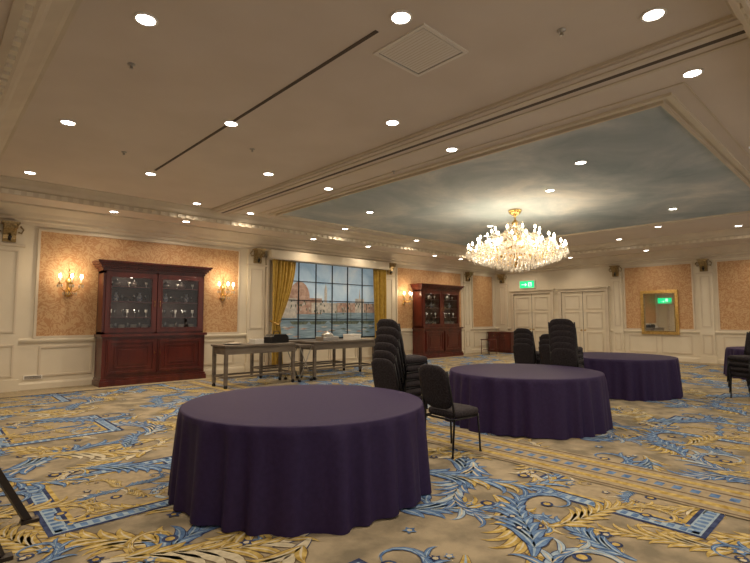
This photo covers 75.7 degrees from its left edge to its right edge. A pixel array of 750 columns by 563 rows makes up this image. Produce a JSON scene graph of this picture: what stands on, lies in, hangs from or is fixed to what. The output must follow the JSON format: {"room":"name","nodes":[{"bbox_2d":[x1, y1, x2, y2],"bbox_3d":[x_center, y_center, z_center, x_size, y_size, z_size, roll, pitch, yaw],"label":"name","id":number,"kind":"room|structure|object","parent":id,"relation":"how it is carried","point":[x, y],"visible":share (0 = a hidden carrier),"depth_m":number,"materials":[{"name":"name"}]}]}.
{"room":"event hall","nodes":[
{"label":"event hall","id":0,"kind":"room"},
{"bbox_2d":[0,222,495,392],"bbox_3d":[-2.800,0.440,14.457,23.100,4.300,0.300,4,-6,-43],"label":"wall","id":1,"kind":"structure","parent":0,"point":[32,305],"depth_m":11.20,"materials":[{"name":"beige paint"}]},
{"bbox_2d":[0,220,23,242],"bbox_3d":[-7.450,-1.020,9.864,0.496,0.400,0.253,4,-6,-43],"label":"wall bracket","id":2,"kind":"object","parent":1,"relation":"attached to","point":[10,228],"visible":1,"depth_m":9.85,"materials":[{"name":"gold metal"}]},
{"bbox_2d":[23,375,41,379],"bbox_3d":[-7.176,2.009,10.126,0.330,0.080,0.034,4,-6,-43],"label":"air vent","id":3,"kind":"object","parent":1,"relation":"in","point":[30,376],"visible":1,"depth_m":10.11,"materials":[{"name":"white metal"}]},
{"bbox_2d":[57,269,83,296],"bbox_3d":[-6.625,0.023,10.559,0.441,0.626,0.440,1,-4,-9],"label":"wall sconce","id":4,"kind":"object","parent":1,"relation":"attached to","point":[69,281],"visible":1,"depth_m":10.59,"materials":[{"name":"gold metal"}]},
{"bbox_2d":[217,278,234,300],"bbox_3d":[-4.001,0.208,13.016,0.441,0.626,0.440,1,-4,-9],"label":"wall sconce","id":5,"kind":"object","parent":1,"relation":"attached to","point":[222,298],"visible":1,"depth_m":13.04,"materials":[{"name":"gold metal"}]},
{"bbox_2d":[18,348,487,390],"bbox_3d":[-2.754,2.501,14.252,22.700,0.160,0.035,4,-6,-43],"label":"baseboard","id":6,"kind":"structure","parent":1,"relation":"attached to","point":[82,381],"depth_m":10.58,"materials":[{"name":"beige paint"}]},
{"bbox_2d":[18,327,495,342],"bbox_3d":[-2.749,1.558,14.318,22.700,0.090,0.050,4,-6,-43],"label":"trim","id":7,"kind":"structure","parent":1,"relation":"attached to","point":[76,339],"depth_m":10.77,"materials":[{"name":"beige paint"}]},
{"bbox_2d":[250,248,265,263],"bbox_3d":[-3.295,-0.726,13.755,0.496,0.400,0.253,4,-6,-43],"label":"wall bracket","id":8,"kind":"object","parent":1,"relation":"attached to","point":[258,253],"visible":1,"depth_m":13.73,"materials":[{"name":"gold metal"}]},
{"bbox_2d":[264,250,390,369],"bbox_3d":[-1.338,0.938,15.466,4.820,3.460,0.380,4,-6,-43],"label":"window","id":9,"kind":"structure","parent":1,"relation":"in","point":[334,295],"depth_m":15.46,"materials":[{"name":"glass"}]},
{"bbox_2d":[270,259,295,364],"bbox_3d":[-2.661,0.911,14.122,0.826,3.070,0.265,4,-6,-43],"label":"curtain","id":10,"kind":"object","parent":9,"relation":"hanging from","point":[283,271],"visible":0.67,"depth_m":14.07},
{"bbox_2d":[373,269,386,337],"bbox_3d":[0.161,1.114,16.800,0.556,3.070,0.157,4,-6,-43],"label":"curtain","id":11,"kind":"object","parent":9,"relation":"hanging from","point":[379,276],"visible":0.59,"depth_m":16.83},
{"bbox_2d":[0,200,749,274],"bbox_3d":[2.505,-1.486,8.937,22.700,0.390,15.400,4,-6,-43],"label":"trim","id":12,"kind":"structure","parent":1,"relation":"attached to","point":[27,214],"depth_m":14.11,"materials":[{"name":"paint"}]},
{"bbox_2d":[387,263,395,274],"bbox_3d":[0.584,-0.452,17.386,0.496,0.400,0.253,4,-6,-43],"label":"wall bracket","id":13,"kind":"object","parent":1,"relation":"attached to","point":[392,266],"visible":0.87,"depth_m":17.36,"materials":[{"name":"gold metal"}]},
{"bbox_2d":[402,291,412,304],"bbox_3d":[1.211,0.577,17.897,0.441,0.626,0.440,1,-4,-9],"label":"wall sconce","id":14,"kind":"object","parent":1,"relation":"attached to","point":[411,297],"visible":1,"depth_m":17.93,"materials":[{"name":"gold metal"}]},
{"bbox_2d":[464,272,473,281],"bbox_3d":[4.032,-0.208,20.615,0.496,0.400,0.253,4,-6,-43],"label":"wall bracket","id":15,"kind":"object","parent":1,"relation":"attached to","point":[468,275],"visible":1,"depth_m":20.59,"materials":[{"name":"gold metal"}]},
{"bbox_2d":[0,0,749,265],"bbox_3d":[2.437,-1.882,9.040,23.100,0.485,15.600,4,-6,-43],"label":"ceiling","id":16,"kind":"structure","parent":0,"point":[305,87],"depth_m":5.69,"materials":[{"name":"paint"}]},
{"bbox_2d":[23,171,36,174],"bbox_3d":[-6.172,-1.946,8.642,0.200,0.016,0.200,4,-6,-43],"label":"recessed light","id":17,"kind":"object","parent":16,"relation":"in","point":[26,172],"visible":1,"depth_m":8.62,"materials":[{"name":"white"}]},
{"bbox_2d":[59,119,76,125],"bbox_3d":[-4.084,-2.114,6.425,0.200,0.016,0.200,4,-6,-43],"label":"recessed light","id":18,"kind":"object","parent":16,"relation":"in","point":[63,121],"visible":1,"depth_m":6.41,"materials":[{"name":"white"}]},
{"bbox_2d":[127,62,135,69],"bbox_3d":[-2.503,-2.209,4.964,0.080,0.046,0.076,4,-6,-43],"label":"sprinkler","id":19,"kind":"object","parent":16,"relation":"attached to","point":[130,64],"depth_m":4.95,"materials":[{"name":"silver metal"}]},
{"bbox_2d":[133,12,157,26],"bbox_3d":[-1.996,-2.281,4.208,0.200,0.016,0.200,4,-6,-43],"label":"recessed light","id":20,"kind":"object","parent":16,"relation":"in","point":[143,18],"visible":1,"depth_m":4.20,"materials":[{"name":"white"}]},
{"bbox_2d":[145,172,156,175],"bbox_3d":[-4.047,-1.941,8.717,0.200,0.016,0.200,4,-6,-43],"label":"recessed light","id":21,"kind":"object","parent":16,"relation":"in","point":[146,173],"visible":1,"depth_m":8.67,"materials":[{"name":"white"}]},
{"bbox_2d":[223,120,238,126],"bbox_3d":[-1.925,-2.111,6.463,0.200,0.016,0.200,4,-6,-43],"label":"recessed light","id":22,"kind":"object","parent":16,"relation":"in","point":[230,123],"visible":1,"depth_m":6.45,"materials":[{"name":"white"}]},
{"bbox_2d":[263,172,273,175],"bbox_3d":[-1.924,-1.941,8.721,0.200,0.016,0.200,4,-6,-43],"label":"recessed light","id":23,"kind":"object","parent":16,"relation":"in","point":[264,173],"visible":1,"depth_m":8.69,"materials":[{"name":"white"}]},
{"bbox_2d":[385,119,399,125],"bbox_3d":[0.232,-2.114,6.431,0.200,0.016,0.200,4,-6,-43],"label":"recessed light","id":24,"kind":"object","parent":16,"relation":"in","point":[391,122],"visible":1,"depth_m":6.41,"materials":[{"name":"white"}]},
{"bbox_2d":[390,10,411,24],"bbox_3d":[0.225,-2.284,4.181,0.200,0.016,0.200,4,-6,-43],"label":"recessed light","id":25,"kind":"object","parent":16,"relation":"in","point":[398,17],"visible":1,"depth_m":4.17,"materials":[{"name":"white"}]},
{"bbox_2d":[373,23,468,76],"bbox_3d":[0.447,-2.242,4.731,0.660,0.016,0.660,4,-6,-43],"label":"ceiling vent panel","id":26,"kind":"object","parent":16,"relation":"in","point":[422,49],"depth_m":4.71,"materials":[{"name":"beige metal"}]},
{"bbox_2d":[445,147,457,151],"bbox_3d":[1.184,-2.036,7.460,0.200,0.016,0.200,4,-6,-43],"label":"recessed light","id":27,"kind":"object","parent":16,"relation":"in","point":[449,149],"visible":1,"depth_m":7.44,"materials":[{"name":"white"}]},
{"bbox_2d":[283,106,749,246],"bbox_3d":[3.475,-1.721,11.691,8.150,0.009,8.550,4,-6,-43],"label":"mural","id":28,"kind":"object","parent":16,"relation":"attached to","point":[639,166],"depth_m":9.85},
{"bbox_2d":[465,209,568,272],"bbox_3d":[3.367,-0.960,11.566,2.365,1.528,2.365,2,-5,-21],"label":"crystal chandelier","id":29,"kind":"object","parent":16,"relation":"hanging from","point":[515,256],"visible":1,"depth_m":11.16,"materials":[{"name":"clear glass"}]},
{"bbox_2d":[557,28,565,35],"bbox_3d":[1.688,-2.254,4.374,0.080,0.046,0.076,4,-6,-43],"label":"sprinkler","id":30,"kind":"object","parent":16,"relation":"attached to","point":[561,30],"depth_m":4.36,"materials":[{"name":"silver metal"}]},
{"bbox_2d":[574,160,586,164],"bbox_3d":[3.431,-1.983,8.059,0.200,0.016,0.200,4,-6,-43],"label":"recessed light","id":31,"kind":"object","parent":16,"relation":"in","point":[580,162],"visible":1,"depth_m":8.04,"materials":[{"name":"white"}]},
{"bbox_2d":[640,7,666,21],"bbox_3d":[2.388,-2.287,4.141,0.200,0.016,0.200,4,-6,-43],"label":"recessed light","id":32,"kind":"object","parent":16,"relation":"in","point":[655,13],"visible":1,"depth_m":4.13,"materials":[{"name":"white"}]},
{"bbox_2d":[681,68,703,77],"bbox_3d":[3.375,-2.212,5.133,0.200,0.016,0.200,4,-6,-43],"label":"recessed light","id":33,"kind":"object","parent":16,"relation":"in","point":[694,72],"visible":1,"depth_m":5.12,"materials":[{"name":"white"}]},
{"bbox_2d":[0,355,749,562],"bbox_3d":[2.505,2.208,8.658,22.700,0.100,15.400,4,-6,-43],"label":"floor","id":34,"kind":"structure","parent":0,"point":[463,536],"depth_m":3.94,"materials":[{"name":"carpet"}]},
{"bbox_2d":[0,468,39,562],"bbox_3d":[-2.877,0.949,2.942,1.520,1.571,0.800,4,-6,-43],"label":"easel","id":35,"kind":"object","parent":34,"relation":"on","point":[25,518],"visible":1,"depth_m":3.46,"materials":[{"name":"black metal"}]},
{"bbox_2d":[284,344,313,381],"bbox_3d":[-1.857,1.959,11.723,0.430,0.860,0.686,4,-6,-43],"label":"tray stand","id":36,"kind":"object","parent":34,"relation":"on","point":[296,345],"visible":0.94,"depth_m":11.56,"materials":[{"name":"silver metal"}]},
{"bbox_2d":[168,384,431,537],"bbox_3d":[-0.643,1.476,4.484,2.331,0.737,2.320,4,-6,-43],"label":"round banquet table","id":37,"kind":"object","parent":34,"relation":"on","point":[288,461],"visible":1,"depth_m":3.52,"materials":[{"name":"purple fabric"}]},
{"bbox_2d":[0,353,749,562],"bbox_3d":[2.941,2.163,8.778,24.166,0.007,17.284,4,-6,-43],"label":"carpet pattern","id":38,"kind":"object","parent":34,"relation":"on","point":[64,504],"visible":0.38,"depth_m":4.12,"materials":[{"name":"multicoloured carpet"}]},
{"bbox_2d":[250,339,345,377],"bbox_3d":[-2.024,2.046,13.141,2.800,0.900,0.600,4,-6,-43],"label":"serving table","id":39,"kind":"object","parent":38,"relation":"on","point":[333,361],"visible":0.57,"depth_m":12.91,"materials":[{"name":"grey wood"}]},
{"bbox_2d":[298,339,374,379],"bbox_3d":[-0.943,1.998,12.649,2.100,0.920,0.700,4,-6,-43],"label":"serving table","id":40,"kind":"object","parent":38,"relation":"on","point":[338,344],"visible":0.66,"depth_m":12.25,"materials":[{"name":"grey wood"}]},
{"bbox_2d":[316,331,338,340],"bbox_3d":[-1.232,1.400,12.491,0.500,0.250,0.340,4,-6,-43],"label":"chafing dish","id":41,"kind":"object","parent":40,"relation":"on","point":[326,336],"visible":0.99,"depth_m":12.37,"materials":[{"name":"silver metal"}]},
{"bbox_2d":[343,334,360,339],"bbox_3d":[-0.615,1.488,12.997,0.300,0.150,0.420,-3,-5,38],"label":"storage box","id":42,"kind":"object","parent":40,"relation":"on","point":[345,336],"visible":0.99,"depth_m":12.86,"materials":[{"name":"white"}]},
{"bbox_2d":[418,364,481,459],"bbox_3d":[0.835,1.421,5.459,0.604,0.991,0.462,4,-6,-39],"label":"banquet chair","id":43,"kind":"object","parent":38,"relation":"on","point":[435,386],"visible":0.98,"depth_m":5.32,"materials":[{"name":"fabric"}]},
{"bbox_2d":[481,339,496,354],"bbox_3d":[4.739,2.710,20.079,0.560,0.620,0.440,4,-6,-43],"label":"side table","id":44,"kind":"object","parent":38,"relation":"on","point":[488,349],"visible":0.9,"depth_m":20.02,"materials":[{"name":"brown wood"}]},
{"bbox_2d":[538,344,549,364],"bbox_3d":[3.607,1.735,9.623,0.604,0.991,0.462,4,-6,-42],"label":"banquet chair","id":45,"kind":"object","parent":38,"relation":"on","point":[544,352],"visible":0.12,"depth_m":9.55,"materials":[{"name":"fabric"}]},
{"bbox_2d":[539,339,548,346],"bbox_3d":[3.621,1.637,9.646,0.604,0.991,0.462,4,-6,-40],"label":"banquet chair","id":46,"kind":"object","parent":45,"relation":"on","point":[543,341],"visible":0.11,"depth_m":9.56,"materials":[{"name":"fabric"}]},
{"bbox_2d":[539,334,548,340],"bbox_3d":[3.636,1.538,9.666,0.604,0.991,0.462,4,-6,-41],"label":"banquet chair","id":47,"kind":"object","parent":46,"relation":"on","point":[543,336],"visible":0.12,"depth_m":9.58,"materials":[{"name":"fabric"}]},
{"bbox_2d":[583,352,682,400],"bbox_3d":[4.981,1.884,9.862,2.262,0.732,2.266,4,-6,-43],"label":"round banquet table","id":48,"kind":"object","parent":38,"relation":"on","point":[629,376],"visible":0.67,"depth_m":8.89,"materials":[{"name":"purple fabric"}]},
{"bbox_2d":[723,346,745,379],"bbox_3d":[10.105,2.051,12.073,2.328,0.732,2.312,4,-6,-43],"label":"round banquet table","id":49,"kind":"object","parent":38,"relation":"on","point":[738,350],"visible":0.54,"depth_m":12.36,"materials":[{"name":"purple fabric"}]},
{"bbox_2d":[730,372,749,397],"bbox_3d":[7.031,1.688,8.997,0.604,0.991,0.462,1,-4,-14],"label":"banquet chair","id":50,"kind":"object","parent":38,"relation":"on","point":[733,374],"visible":0.68,"depth_m":8.99,"materials":[{"name":"fabric"}]},
{"bbox_2d":[729,366,749,392],"bbox_3d":[7.011,1.588,9.000,0.604,0.991,0.462,1,-4,-14],"label":"banquet chair","id":51,"kind":"object","parent":50,"relation":"on","point":[732,368],"visible":0.69,"depth_m":9.00,"materials":[{"name":"fabric"}]},
{"bbox_2d":[728,353,748,386],"bbox_3d":[6.992,1.488,9.004,0.604,0.991,0.462,1,-4,-14],"label":"banquet chair","id":52,"kind":"object","parent":51,"relation":"on","point":[731,363],"visible":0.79,"depth_m":9.00,"materials":[{"name":"fabric"}]},
{"bbox_2d":[727,331,749,384],"bbox_3d":[6.973,1.388,9.006,0.604,0.991,0.462,1,-4,-14],"label":"banquet chair","id":53,"kind":"object","parent":52,"relation":"on","point":[741,358],"visible":1,"depth_m":9.07,"materials":[{"name":"fabric"}]},
{"bbox_2d":[0,352,749,519],"bbox_3d":[2.505,2.150,8.662,22.700,0.001,15.400,4,-6,-43],"label":"carpet border","id":54,"kind":"object","parent":34,"relation":"on","point":[734,501],"visible":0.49,"depth_m":4.87,"materials":[{"name":"beige carpet"}]},
{"bbox_2d":[92,259,212,386],"bbox_3d":[-5.271,0.980,11.518,2.588,2.780,0.631,4,-6,-43],"label":"display cabinet","id":55,"kind":"object","parent":54,"relation":"on","point":[149,320],"visible":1,"depth_m":11.36,"materials":[{"name":"brown wood"}]},
{"bbox_2d":[211,342,296,388],"bbox_3d":[-2.729,1.872,10.977,1.800,0.920,0.700,4,-6,-43],"label":"serving table","id":56,"kind":"object","parent":54,"relation":"on","point":[244,348],"visible":0.99,"depth_m":10.65,"materials":[{"name":"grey wood"}]},
{"bbox_2d":[223,343,241,344],"bbox_3d":[-3.130,1.370,10.637,0.450,0.030,0.450,4,-6,-43],"label":"serving tray","id":57,"kind":"object","parent":56,"relation":"on","point":[223,343],"visible":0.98,"depth_m":10.50,"materials":[{"name":"silver metal"}]},
{"bbox_2d":[249,339,263,343],"bbox_3d":[-2.695,1.359,10.979,0.240,0.104,0.240,-4,-6,41],"label":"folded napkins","id":58,"kind":"object","parent":56,"relation":"on","point":[253,341],"visible":1,"depth_m":10.90,"materials":[{"name":"white fabric"}]},
{"bbox_2d":[263,331,288,342],"bbox_3d":[-2.328,1.302,11.398,0.280,0.280,0.559,-3,-5,35],"label":"bag","id":59,"kind":"object","parent":56,"relation":"on","point":[268,338],"visible":0.96,"depth_m":11.25,"materials":[{"name":"black fabric"}]},
{"bbox_2d":[371,358,422,400],"bbox_3d":[0.291,1.485,6.313,0.604,0.991,0.462,4,-6,-42],"label":"banquet chair","id":60,"kind":"object","parent":54,"relation":"on","point":[384,372],"visible":0.41,"depth_m":6.14,"materials":[{"name":"fabric"}]},
{"bbox_2d":[372,350,424,410],"bbox_3d":[0.306,1.387,6.334,0.604,0.991,0.462,4,-6,-42],"label":"banquet chair","id":61,"kind":"object","parent":60,"relation":"on","point":[384,354],"visible":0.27,"depth_m":6.14,"materials":[{"name":"fabric"}]},
{"bbox_2d":[373,342,426,412],"bbox_3d":[0.322,1.288,6.354,0.604,0.991,0.462,4,-6,-44],"label":"banquet chair","id":62,"kind":"object","parent":61,"relation":"on","point":[385,346],"visible":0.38,"depth_m":6.14,"materials":[{"name":"fabric"}]},
{"bbox_2d":[374,334,427,408],"bbox_3d":[0.336,1.189,6.375,0.604,0.991,0.462,4,-6,-44],"label":"banquet chair","id":63,"kind":"object","parent":62,"relation":"on","point":[391,339],"visible":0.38,"depth_m":6.16,"materials":[{"name":"fabric"}]},
{"bbox_2d":[376,327,422,391],"bbox_3d":[0.351,1.090,6.396,0.604,0.991,0.462,4,-6,-45],"label":"banquet chair","id":64,"kind":"object","parent":63,"relation":"on","point":[392,331],"visible":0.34,"depth_m":6.17,"materials":[{"name":"fabric"}]},
{"bbox_2d":[376,319,427,369],"bbox_3d":[0.363,0.992,6.420,0.604,0.991,0.462,4,-6,-40],"label":"banquet chair","id":65,"kind":"object","parent":64,"relation":"on","point":[411,359],"visible":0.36,"depth_m":6.26,"materials":[{"name":"fabric"}]},
{"bbox_2d":[410,283,463,358],"bbox_3d":[2.478,1.528,18.774,2.588,2.780,0.631,4,-6,-43],"label":"display cabinet","id":66,"kind":"object","parent":54,"relation":"on","point":[437,331],"visible":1,"depth_m":18.54,"materials":[{"name":"brown wood"}]},
{"bbox_2d":[487,331,513,352],"bbox_3d":[5.604,2.652,21.166,0.621,0.900,1.210,4,-6,-43],"label":"wooden sideboard","id":67,"kind":"object","parent":54,"relation":"on","point":[505,343],"visible":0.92,"depth_m":20.89,"materials":[{"name":"brown wood"}]},
{"bbox_2d":[513,343,535,363],"bbox_3d":[3.212,1.767,10.043,0.604,0.991,0.462,4,-6,-44],"label":"banquet chair","id":68,"kind":"object","parent":34,"relation":"on","point":[523,352],"visible":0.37,"depth_m":9.88,"materials":[{"name":"fabric"}]},
{"bbox_2d":[513,338,539,363],"bbox_3d":[3.227,1.668,10.064,0.462,0.991,0.604,-4,-6,44],"label":"banquet chair","id":69,"kind":"object","parent":68,"relation":"on","point":[518,340],"visible":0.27,"depth_m":9.84,"materials":[{"name":"fabric"}]},
{"bbox_2d":[514,333,539,362],"bbox_3d":[3.240,1.570,10.086,0.604,0.991,0.462,4,-6,-43],"label":"banquet chair","id":70,"kind":"object","parent":69,"relation":"on","point":[518,335],"visible":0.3,"depth_m":9.88,"materials":[{"name":"fabric"}]},
{"bbox_2d":[514,328,538,357],"bbox_3d":[3.253,1.471,10.110,0.604,0.991,0.462,4,-6,-40],"label":"banquet chair","id":71,"kind":"object","parent":70,"relation":"on","point":[518,330],"visible":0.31,"depth_m":9.91,"materials":[{"name":"fabric"}]},
{"bbox_2d":[445,363,612,439],"bbox_3d":[2.199,1.678,7.127,2.316,0.732,2.316,4,-6,-43],"label":"round banquet table","id":72,"kind":"object","parent":34,"relation":"on","point":[557,402],"visible":0.94,"depth_m":6.17,"materials":[{"name":"purple fabric"}]},
{"bbox_2d":[550,348,578,366],"bbox_3d":[3.361,1.644,8.416,0.462,0.991,0.604,-3,-5,34],"label":"banquet chair","id":73,"kind":"object","parent":34,"relation":"on","point":[558,356],"visible":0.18,"depth_m":8.22,"materials":[{"name":"fabric"}]},
{"bbox_2d":[549,342,576,360],"bbox_3d":[3.354,1.544,8.416,0.462,0.991,0.604,-3,-5,36],"label":"banquet chair","id":74,"kind":"object","parent":73,"relation":"on","point":[556,344],"visible":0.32,"depth_m":8.21,"materials":[{"name":"fabric"}]},
{"bbox_2d":[549,336,583,367],"bbox_3d":[3.348,1.444,8.416,0.462,0.991,0.604,-3,-5,36],"label":"banquet chair","id":75,"kind":"object","parent":74,"relation":"on","point":[557,338],"visible":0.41,"depth_m":8.22,"materials":[{"name":"fabric"}]},
{"bbox_2d":[549,330,582,364],"bbox_3d":[3.343,1.343,8.415,0.462,0.991,0.604,-3,-5,35],"label":"banquet chair","id":76,"kind":"object","parent":75,"relation":"on","point":[558,332],"visible":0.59,"depth_m":8.21,"materials":[{"name":"fabric"}]},
{"bbox_2d":[549,324,582,361],"bbox_3d":[3.337,1.243,8.414,0.462,0.991,0.604,-3,-5,34],"label":"banquet chair","id":77,"kind":"object","parent":76,"relation":"on","point":[554,327],"visible":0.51,"depth_m":8.21,"materials":[{"name":"fabric"}]},
{"bbox_2d":[548,319,583,366],"bbox_3d":[3.330,1.143,8.415,0.462,0.991,0.604,-3,-5,36],"label":"banquet chair","id":78,"kind":"object","parent":77,"relation":"on","point":[552,322],"visible":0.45,"depth_m":8.24,"materials":[{"name":"fabric"}]},
{"bbox_2d":[494,256,749,363],"bbox_3d":[10.815,0.603,16.605,0.300,4.300,15.400,4,-6,-43],"label":"wall","id":79,"kind":"structure","parent":0,"point":[717,298],"depth_m":16.88,"materials":[{"name":"beige paint"}]},
{"bbox_2d":[497,274,505,283],"bbox_3d":[5.680,-0.118,21.798,0.253,0.400,0.496,4,-6,-43],"label":"wall bracket","id":80,"kind":"object","parent":79,"relation":"attached to","point":[501,277],"visible":1,"depth_m":21.77,"materials":[{"name":"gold metal"}]},
{"bbox_2d":[519,280,535,288],"bbox_3d":[6.618,0.130,20.970,0.110,0.330,0.710,4,-6,-43],"label":"exit sign","id":81,"kind":"object","parent":79,"relation":"attached to","point":[531,283],"visible":1,"depth_m":20.92,"materials":[{"name":"green plastic"}]},
{"bbox_2d":[509,288,554,350],"bbox_3d":[6.723,1.705,20.716,0.138,2.720,2.080,4,-6,-43],"label":"door","id":82,"kind":"structure","parent":79,"relation":"in","point":[532,309],"depth_m":20.70,"materials":[{"name":"beige paint"}]},
{"bbox_2d":[556,286,610,351],"bbox_3d":[8.229,1.585,19.116,0.138,2.720,2.080,4,-6,-43],"label":"door","id":83,"kind":"structure","parent":79,"relation":"in","point":[588,307],"depth_m":18.98,"materials":[{"name":"beige paint"}]},
{"bbox_2d":[609,265,621,276],"bbox_3d":[9.041,-0.388,18.229,0.253,0.400,0.496,4,-6,-43],"label":"wall bracket","id":84,"kind":"object","parent":79,"relation":"attached to","point":[615,270],"visible":1,"depth_m":18.21,"materials":[{"name":"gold metal"}]},
{"bbox_2d":[496,327,746,333],"bbox_3d":[10.761,1.720,16.470,0.050,0.090,15.400,4,-6,-43],"label":"trim","id":85,"kind":"structure","parent":79,"relation":"attached to","point":[681,331],"depth_m":16.30,"materials":[{"name":"beige paint"}]},
{"bbox_2d":[640,290,679,334],"bbox_3d":[10.107,1.096,17.167,0.090,1.560,1.200,4,-6,-43],"label":"wall mirror","id":86,"kind":"object","parent":79,"relation":"attached to","point":[659,308],"visible":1,"depth_m":17.15,"materials":[{"name":"gold glass"}]},
{"bbox_2d":[677,357,723,363],"bbox_3d":[10.766,2.663,16.404,0.035,0.160,15.400,4,-6,-43],"label":"baseboard","id":87,"kind":"structure","parent":79,"relation":"attached to","point":[683,359],"depth_m":16.40,"materials":[{"name":"beige paint"}]},
{"bbox_2d":[695,259,711,271],"bbox_3d":[10.978,-0.543,16.172,0.253,0.400,0.496,4,-6,-43],"label":"wall bracket","id":88,"kind":"object","parent":79,"relation":"attached to","point":[703,263],"visible":1,"depth_m":16.15,"materials":[{"name":"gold metal"}]}
]}

